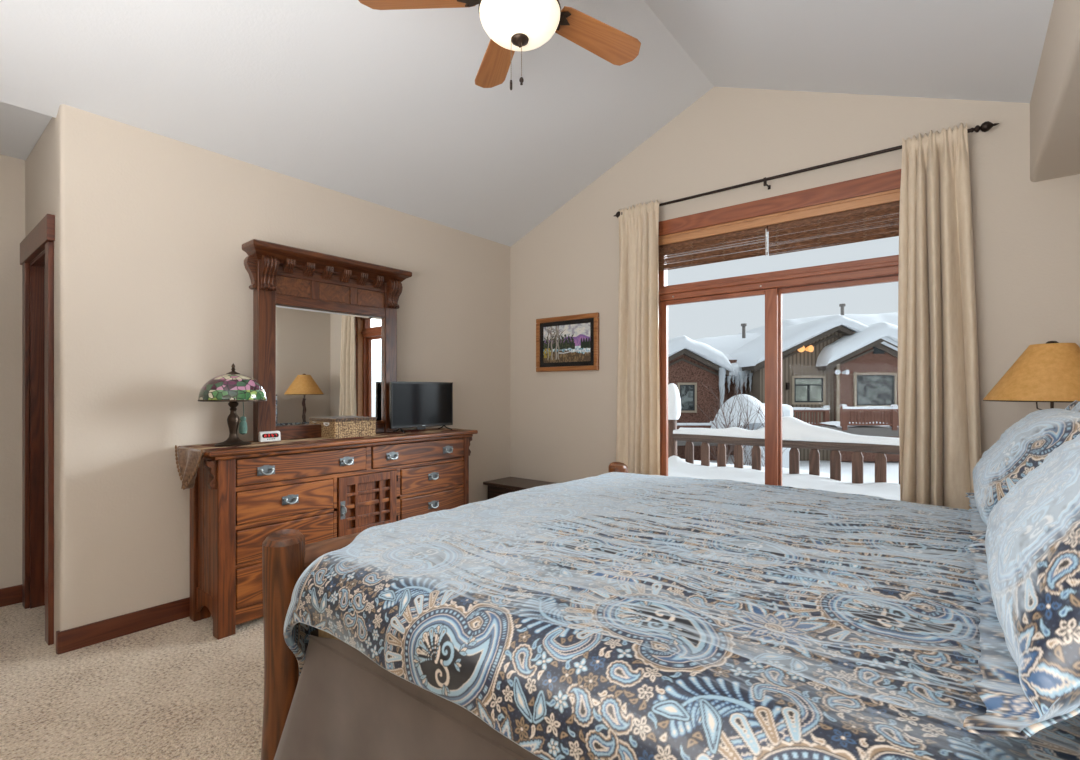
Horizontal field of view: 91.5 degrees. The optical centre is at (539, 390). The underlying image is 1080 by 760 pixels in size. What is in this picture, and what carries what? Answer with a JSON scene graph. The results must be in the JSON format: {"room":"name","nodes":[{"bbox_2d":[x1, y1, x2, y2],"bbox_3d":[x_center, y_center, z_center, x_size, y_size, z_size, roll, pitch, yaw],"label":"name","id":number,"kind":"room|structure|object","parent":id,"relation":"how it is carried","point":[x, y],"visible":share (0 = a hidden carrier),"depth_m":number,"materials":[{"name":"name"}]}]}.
{"room":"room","nodes":[
{"label":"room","id":0,"kind":"room"},
{"bbox_2d":[0,154,25,588],"bbox_3d":[-3.863,-0.062,2.377,0.100,2.685,2.440,0,0,39],"label":"wall","id":1,"kind":"structure","parent":0,"point":[12,170],"depth_m":3.15,"materials":[{"name":"beige paint"}]},
{"bbox_2d":[0,584,21,606],"bbox_3d":[-3.856,1.226,2.295,0.014,0.108,2.320,0,0,39],"label":"baseboard","id":2,"kind":"structure","parent":1,"relation":"attached to","point":[11,595],"depth_m":3.15,"materials":[{"name":"brown wood"}]},
{"bbox_2d":[25,117,54,644],"bbox_3d":[-2.751,-0.060,2.973,0.890,2.680,0.120,0,0,39],"label":"wall","id":3,"kind":"structure","parent":0,"point":[40,163],"depth_m":2.84,"materials":[{"name":"beige paint"}]},
{"bbox_2d":[20,214,54,644],"bbox_3d":[-2.739,0.198,2.944,0.845,2.165,0.150,0,0,39],"label":"door frame","id":4,"kind":"structure","parent":3,"relation":"attached to","point":[49,246],"depth_m":3.09,"materials":[{"name":"brown wood"}]},
{"bbox_2d":[44,268,44,603],"bbox_3d":[-2.733,0.268,2.951,0.585,2.005,0.092,0,0,39],"label":"door","id":5,"kind":"structure","parent":3,"relation":"in","point":[44,268],"depth_m":3.13,"materials":[{"name":"brown wood"}]},
{"bbox_2d":[0,602,263,759],"bbox_3d":[-1.439,1.320,2.330,6.900,0.080,5.800,0,0,39],"label":"floor","id":6,"kind":"structure","parent":0,"point":[174,690],"depth_m":2.21,"materials":[{"name":"carpet"}]},
{"bbox_2d":[177,428,477,639],"bbox_3d":[-1.248,0.792,3.505,0.468,0.975,1.872,0,0,39],"label":"dresser","id":7,"kind":"object","parent":6,"relation":"on","point":[322,490],"visible":0.76,"depth_m":3.02,"materials":[{"name":"brown wood"}]},
{"bbox_2d":[175,428,469,489],"bbox_3d":[-1.264,0.403,3.476,0.361,0.219,1.913,0,0,39],"label":"table runner","id":8,"kind":"object","parent":7,"relation":"on","point":[189,459],"visible":0.91,"depth_m":2.83,"materials":[{"name":"brown fabric"}]},
{"bbox_2d":[198,363,266,445],"bbox_3d":[-1.716,0.072,2.944,0.335,0.458,0.335,0,0,39],"label":"glass lamp","id":9,"kind":"object","parent":8,"relation":"on","point":[233,387],"visible":1,"depth_m":2.86,"materials":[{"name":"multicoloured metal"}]},
{"bbox_2d":[239,402,247,434],"bbox_3d":[-1.671,0.153,2.962,0.044,0.184,0.043,0,0,39],"label":"tassel","id":10,"kind":"object","parent":9,"relation":"hanging from","point":[243,428],"visible":0.97,"depth_m":2.95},
{"bbox_2d":[259,431,280,441],"bbox_3d":[-1.624,0.271,3.152,0.063,0.060,0.116,0,0,45],"label":"alarm clock","id":11,"kind":"object","parent":8,"relation":"on","point":[266,436],"visible":1,"depth_m":3.13,"materials":[{"name":"white plastic"}]},
{"bbox_2d":[242,239,411,441],"bbox_3d":[-1.345,-0.284,3.466,0.166,1.171,1.092,0,0,40],"label":"dresser mirror","id":12,"kind":"object","parent":8,"relation":"on","point":[325,325],"visible":0.99,"depth_m":3.39,"materials":[{"name":"brown wood"}]},
{"bbox_2d":[276,304,382,425],"bbox_3d":[-1.375,-0.157,3.496,0.006,0.754,0.772,0,0,40],"label":"mirror glass","id":13,"kind":"object","parent":12,"relation":"on","point":[329,359],"depth_m":3.46,"materials":[{"name":"silver mirror"}]},
{"bbox_2d":[320,416,375,438],"bbox_3d":[-1.277,0.239,3.499,0.186,0.124,0.320,0,0,37],"label":"wicker basket","id":14,"kind":"object","parent":8,"relation":"on","point":[339,427],"visible":1,"depth_m":3.41,"materials":[{"name":"brown wicker"}]},
{"bbox_2d":[389,381,452,432],"bbox_3d":[-0.880,0.117,3.946,0.163,0.369,0.566,0,0,40],"label":"television","id":15,"kind":"object","parent":8,"relation":"on","point":[420,405],"visible":1,"depth_m":3.91,"materials":[{"name":"black plastic"}]},
{"bbox_2d":[261,462,627,759],"bbox_3d":[0.673,0.693,1.849,2.329,1.176,2.342,0,0,39],"label":"bed","id":16,"kind":"object","parent":6,"relation":"on","point":[342,704],"visible":0.13,"depth_m":1.55,"materials":[{"name":"brown wood"}]},
{"bbox_2d":[284,472,1079,759],"bbox_3d":[0.536,0.737,1.988,2.030,0.534,2.272,0,0,39],"label":"comforter","id":17,"kind":"object","parent":16,"relation":"on","point":[612,615],"visible":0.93,"depth_m":1.18,"materials":[{"name":"fabric"}]},
{"bbox_2d":[963,434,1079,739],"bbox_3d":[1.039,0.236,0.971,0.403,0.435,1.024,0,0,39],"label":"pillow","id":18,"kind":"object","parent":17,"relation":"on","point":[1027,570],"visible":1,"depth_m":0.78,"materials":[{"name":"fabric"}]},
{"bbox_2d":[964,400,1079,549],"bbox_3d":[1.657,0.245,1.769,0.364,0.421,0.984,0,0,39],"label":"pillow","id":19,"kind":"object","parent":17,"relation":"on","point":[1024,446],"visible":0.62,"depth_m":1.56,"materials":[{"name":"fabric"}]},
{"bbox_2d":[483,477,555,498],"bbox_3d":[-0.169,1.054,4.760,0.600,0.452,0.380,0,0,39],"label":"chest","id":20,"kind":"object","parent":6,"relation":"on","point":[496,487],"visible":0.11,"depth_m":4.73,"materials":[{"name":"brown wood"}]},
{"bbox_3d":[2.317,0.960,2.394,0.460,0.640,0.440,0,0,39],"label":"nightstand","id":21,"kind":"object","parent":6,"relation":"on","visible":0},
{"bbox_2d":[983,341,1079,409],"bbox_3d":[2.325,0.206,2.388,0.482,0.868,0.482,0,0,39],"label":"bedside lamp","id":22,"kind":"object","parent":21,"relation":"on","point":[1050,371],"visible":0.62,"depth_m":2.30,"materials":[{"name":"yellow fabric"}]},
{"bbox_2d":[55,104,509,645],"bbox_3d":[-1.365,-0.062,3.886,0.130,2.685,3.280,0,0,39],"label":"wall","id":23,"kind":"structure","parent":0,"point":[154,298],"depth_m":2.92,"materials":[{"name":"beige paint"}]},
{"bbox_2d":[56,597,189,654],"bbox_3d":[-1.321,1.226,3.841,0.034,0.108,3.293,0,0,39],"label":"baseboard","id":24,"kind":"structure","parent":23,"relation":"attached to","point":[86,635],"depth_m":2.74,"materials":[{"name":"brown wood"}]},
{"bbox_2d":[0,0,1053,246],"bbox_3d":[-0.882,-1.851,2.050,5.320,0.973,5.860,0,0,39],"label":"ceiling","id":25,"kind":"structure","parent":0,"point":[386,108],"depth_m":2.94,"materials":[{"name":"white paint"}]},
{"bbox_2d":[358,0,640,89],"bbox_3d":[-0.038,-1.746,2.140,1.235,1.022,1.282,0,0,39],"label":"ceiling fan","id":26,"kind":"object","parent":25,"relation":"hanging from","point":[512,26],"visible":1,"depth_m":2.23,"materials":[{"name":"brown wood"}]},
{"bbox_2d":[1030,0,1079,181],"bbox_3d":[0.976,-1.329,0.521,0.307,0.445,5.600,0,0,39],"label":"bulkhead","id":27,"kind":"object","parent":25,"relation":"attached to","point":[1055,98],"visible":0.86,"depth_m":2.20,"materials":[{"name":"beige paint"}]},
{"bbox_2d":[510,87,1079,482],"bbox_3d":[1.361,-0.344,3.904,4.500,3.847,0.160,0,0,39],"label":"wall","id":28,"kind":"structure","parent":0,"point":[1026,233],"depth_m":3.66,"materials":[{"name":"beige paint"}]},
{"bbox_2d":[536,312,598,371],"bbox_3d":[0.234,-0.422,4.682,0.677,0.491,0.030,0,0,39],"label":"painting","id":29,"kind":"object","parent":28,"relation":"attached to","point":[571,342],"visible":1,"depth_m":4.67,"materials":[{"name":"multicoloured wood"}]},
{"bbox_2d":[658,169,900,485],"bbox_3d":[1.646,-0.013,3.700,2.040,2.627,0.242,0,0,39],"label":"window","id":30,"kind":"structure","parent":28,"relation":"in","point":[881,188],"depth_m":3.69,"materials":[{"name":"brown wood"}]},
{"bbox_2d":[658,226,767,270],"bbox_3d":[1.258,-1.069,3.938,0.848,0.258,0.036,0,0,39],"label":"blind","id":31,"kind":"object","parent":30,"relation":"attached to","point":[709,257],"visible":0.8,"depth_m":3.90,"materials":[{"name":"brown wood"}]},
{"bbox_2d":[768,201,899,255],"bbox_3d":[1.946,-1.071,3.391,0.898,0.255,0.029,0,0,39],"label":"blind","id":32,"kind":"object","parent":30,"relation":"attached to","point":[807,231],"visible":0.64,"depth_m":3.40,"materials":[{"name":"brown wood"}]},
{"bbox_2d":[614,121,999,217],"bbox_3d":[1.545,-1.419,3.573,2.376,0.067,0.127,0,0,39],"label":"curtain rod","id":33,"kind":"object","parent":28,"relation":"attached to","point":[986,126],"visible":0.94,"depth_m":3.38,"materials":[{"name":"metal"}]},
{"bbox_2d":[616,200,659,474],"bbox_3d":[0.758,-0.101,4.140,0.426,2.739,0.114,0,0,39],"label":"curtain","id":34,"kind":"object","parent":33,"relation":"hanging from","point":[638,383],"visible":0.73,"depth_m":4.10,"materials":[{"name":"fabric"}]},
{"bbox_2d":[898,123,981,509],"bbox_3d":[2.245,-0.101,2.945,0.400,2.739,0.167,0,0,44],"label":"curtain","id":35,"kind":"object","parent":33,"relation":"hanging from","point":[939,400],"visible":0.81,"depth_m":2.92,"materials":[{"name":"fabric"}]},
{"bbox_3d":[2.162,1.415,4.742,5.500,0.230,2.130,0,0,39],"label":"floor","id":36,"kind":"structure","parent":0,"visible":0},
{"bbox_2d":[668,455,899,499],"bbox_3d":[2.193,0.876,4.781,5.500,0.272,2.130,0,0,39],"label":"snow","id":37,"kind":"object","parent":36,"relation":"on","point":[677,467],"visible":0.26,"depth_m":5.10,"materials":[{"name":"white snow"}]},
{"bbox_2d":[668,420,899,483],"bbox_3d":[3.026,0.854,5.030,3.913,1.053,0.132,0,0,39],"label":"balcony railing","id":38,"kind":"object","parent":36,"relation":"on","point":[836,447],"visible":0.35,"depth_m":5.35,"materials":[{"name":"brown wood"}]},
{"bbox_2d":[668,383,680,419],"bbox_3d":[1.557,0.121,6.209,0.210,0.427,0.210,0,0,39],"label":"snow","id":39,"kind":"object","parent":38,"relation":"on","point":[674,401],"visible":0.8,"depth_m":6.12,"materials":[{"name":"white snow"}]},
{"bbox_2d":[673,416,898,445],"bbox_3d":[3.070,0.382,4.995,3.800,0.248,0.208,0,0,39],"label":"snow","id":40,"kind":"object","parent":38,"relation":"on","point":[793,429],"visible":0.59,"depth_m":5.27,"materials":[{"name":"white snow"}]},
{"label":"outside","id":41,"kind":"structure","parent":0,"visible":0},
{"bbox_2d":[710,455,898,480],"bbox_3d":[22.428,3.867,33.438,90.000,0.945,67.400,0,0,39],"label":"ground","id":42,"kind":"structure","parent":41,"point":[846,467],"depth_m":24.84,"materials":[{"name":"white snow"}]},
{"bbox_2d":[668,349,728,460],"bbox_3d":[7.075,0.720,30.775,4.950,5.720,8.450,0,0,0],"label":"house","id":43,"kind":"structure","parent":42,"relation":"on","point":[687,370],"depth_m":27.00,"materials":[{"name":"brown brick"}]},
{"bbox_2d":[677,426,716,445],"bbox_3d":[7.300,2.090,26.220,2.600,1.120,1.560,0,0,0],"label":"deck","id":44,"kind":"object","parent":43,"relation":"attached to","point":[679,443],"visible":0.2,"depth_m":25.50,"materials":[{"name":"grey wood"}]},
{"bbox_2d":[677,421,712,425],"bbox_3d":[7.350,1.562,25.530,2.340,0.217,0.220,0,0,0],"label":"snow","id":45,"kind":"object","parent":44,"relation":"on","point":[710,423],"visible":0.69,"depth_m":25.44,"materials":[{"name":"white snow"}]},
{"bbox_2d":[668,336,733,372],"bbox_3d":[7.225,-1.846,31.105,4.890,2.080,9.790,0,0,0],"label":"snow","id":46,"kind":"object","parent":43,"relation":"on","point":[676,344],"visible":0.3,"depth_m":26.26,"materials":[{"name":"white snow"}]},
{"bbox_2d":[719,367,725,407],"bbox_3d":[9.217,0.255,26.601,0.349,2.912,0.357,0,0,39],"label":"icicles","id":47,"kind":"object","parent":43,"relation":"hanging from","point":[722,371],"visible":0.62,"depth_m":26.50,"materials":[{"name":"white ice"}]},
{"bbox_2d":[711,394,764,428],"bbox_3d":[8.750,1.159,22.700,2.000,2.042,3.000,0,0,0],"label":"snow mound","id":48,"kind":"object","parent":42,"relation":"on","point":[751,399],"visible":0.52,"depth_m":21.79,"materials":[{"name":"white snow"}]},
{"bbox_2d":[687,374,805,466],"bbox_3d":[4.638,1.597,12.257,2.152,4.000,2.912,0,0,-7],"label":"bare shrub","id":49,"kind":"object","parent":42,"relation":"on","point":[727,425],"visible":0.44,"depth_m":12.16,"materials":[{"name":"brown plant"}]},
{"bbox_2d":[741,403,792,467],"bbox_3d":[9.850,2.070,23.150,1.500,3.020,2.700,0,0,0],"label":"snow bank","id":50,"kind":"object","parent":42,"relation":"on","point":[787,410],"visible":0.18,"depth_m":21.84,"materials":[{"name":"white snow"}]},
{"bbox_2d":[708,325,897,460],"bbox_3d":[14.250,0.120,31.259,9.900,6.920,9.481,0,0,0],"label":"house","id":51,"kind":"structure","parent":42,"relation":"on","point":[803,384],"depth_m":27.00,"materials":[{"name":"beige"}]},
{"bbox_2d":[714,354,750,376],"bbox_3d":[10.300,-1.429,29.578,2.600,1.467,2.978,0,0,0],"label":"snow","id":52,"kind":"object","parent":51,"relation":"on","point":[736,369],"visible":0.16,"depth_m":28.25,"materials":[{"name":"white"}]},
{"bbox_2d":[727,375,730,392],"bbox_3d":[10.065,-0.374,28.000,0.228,0.973,0.233,0,0,39],"label":"icicles","id":53,"kind":"object","parent":52,"relation":"hanging from","point":[729,376],"visible":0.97,"depth_m":27.95,"materials":[{"name":"white ice"}]},
{"bbox_2d":[735,376,739,392],"bbox_3d":[10.516,-0.302,28.001,0.288,1.028,0.295,0,0,39],"label":"icicles","id":54,"kind":"object","parent":51,"relation":"hanging from","point":[737,378],"visible":0.73,"depth_m":27.91,"materials":[{"name":"white ice"}]},
{"bbox_2d":[738,371,744,393],"bbox_3d":[10.736,-0.374,28.001,0.308,1.372,0.316,0,0,39],"label":"icicles","id":55,"kind":"object","parent":51,"relation":"hanging from","point":[741,374],"visible":0.75,"depth_m":27.91,"materials":[{"name":"white ice"}]},
{"bbox_2d":[744,375,747,389],"bbox_3d":[10.964,-0.450,28.000,0.208,0.825,0.212,0,0,39],"label":"icicles","id":56,"kind":"object","parent":51,"relation":"hanging from","point":[746,376],"visible":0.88,"depth_m":27.94,"materials":[{"name":"white ice"}]},
{"bbox_2d":[748,373,752,390],"bbox_3d":[11.214,-0.448,28.000,0.209,1.020,0.213,0,0,39],"label":"icicles","id":57,"kind":"object","parent":51,"relation":"hanging from","point":[750,374],"visible":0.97,"depth_m":27.95,"materials":[{"name":"white ice"}]},
{"bbox_2d":[695,313,897,354],"bbox_3d":[16.750,-3.192,35.500,20.500,3.932,13.000,0,0,0],"label":"snow","id":58,"kind":"object","parent":51,"relation":"on","point":[727,344],"visible":0.25,"depth_m":33.31,"materials":[{"name":"white"}]},
{"bbox_2d":[741,323,746,337],"bbox_3d":[12.400,-3.655,32.000,0.336,0.870,0.336,0,0,39],"label":"vent pipe","id":59,"kind":"object","parent":58,"relation":"on","point":[743,325],"visible":1,"depth_m":31.92,"materials":[{"name":"grey metal"}]},
{"bbox_2d":[839,304,845,314],"bbox_3d":[18.400,-4.955,32.000,0.336,0.670,0.336,0,0,39],"label":"vent pipe","id":60,"kind":"object","parent":58,"relation":"on","point":[840,305],"visible":0.95,"depth_m":31.92,"materials":[{"name":"grey metal"}]},
{"bbox_2d":[805,345,813,351],"bbox_3d":[13.648,-2.140,26.725,0.364,0.364,0.308,0,0,-20],"label":"lamp","id":61,"kind":"object","parent":51,"relation":"attached to","point":[810,348],"depth_m":26.60,"materials":[{"name":"orange glass"}]},
{"bbox_2d":[793,410,828,425],"bbox_3d":[12.535,1.430,25.970,2.570,1.340,2.060,0,0,0],"label":"deck","id":62,"kind":"object","parent":51,"relation":"attached to","point":[825,412],"visible":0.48,"depth_m":25.00,"materials":[{"name":"red wood"}]},
{"bbox_2d":[792,405,829,409],"bbox_3d":[12.585,0.794,25.030,2.310,0.212,0.220,0,0,0],"label":"snow","id":63,"kind":"object","parent":62,"relation":"on","point":[827,407],"visible":0.76,"depth_m":24.93,"materials":[{"name":"white snow"}]},
{"bbox_2d":[729,314,897,367],"bbox_3d":[15.025,-2.611,31.605,8.590,2.696,10.790,0,0,0],"label":"snow","id":64,"kind":"object","parent":51,"relation":"on","point":[752,353],"visible":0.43,"depth_m":26.38,"materials":[{"name":"white snow"}]},
{"bbox_2d":[819,406,898,436],"bbox_3d":[14.035,1.290,23.220,2.630,1.320,1.560,0,0,0],"label":"deck","id":65,"kind":"object","parent":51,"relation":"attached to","point":[866,429],"visible":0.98,"depth_m":22.50,"materials":[{"name":"red wood"}]},
{"bbox_2d":[822,421,897,426],"bbox_3d":[14.035,1.470,23.240,2.630,0.180,1.520,0,0,0],"label":"snow","id":66,"kind":"object","parent":65,"relation":"in","point":[836,423],"visible":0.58,"depth_m":23.05,"materials":[{"name":"white snow"}]},
{"bbox_2d":[840,404,897,408],"bbox_3d":[14.085,0.665,22.530,2.370,0.210,0.220,0,0,0],"label":"snow","id":67,"kind":"object","parent":65,"relation":"on","point":[844,406],"visible":1,"depth_m":22.44,"materials":[{"name":"white snow"}]},
{"bbox_2d":[818,338,899,461],"bbox_3d":[17.230,0.430,30.968,5.940,6.300,9.464,0,0,0],"label":"house","id":68,"kind":"structure","parent":42,"relation":"on","point":[868,375],"depth_m":26.67,"materials":[{"name":"brown wood"}]},
{"bbox_2d":[816,322,897,366],"bbox_3d":[17.180,-2.370,30.955,6.080,2.257,10.090,0,0,0],"label":"snow","id":69,"kind":"object","parent":68,"relation":"on","point":[847,344],"visible":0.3,"depth_m":25.98,"materials":[{"name":"white snow"}]},
{"bbox_2d":[873,345,884,353],"bbox_3d":[17.175,-2.115,26.650,0.550,0.450,0.100,0,0,0],"label":"gable vent","id":70,"kind":"object","parent":68,"relation":"attached to","point":[875,350],"depth_m":26.63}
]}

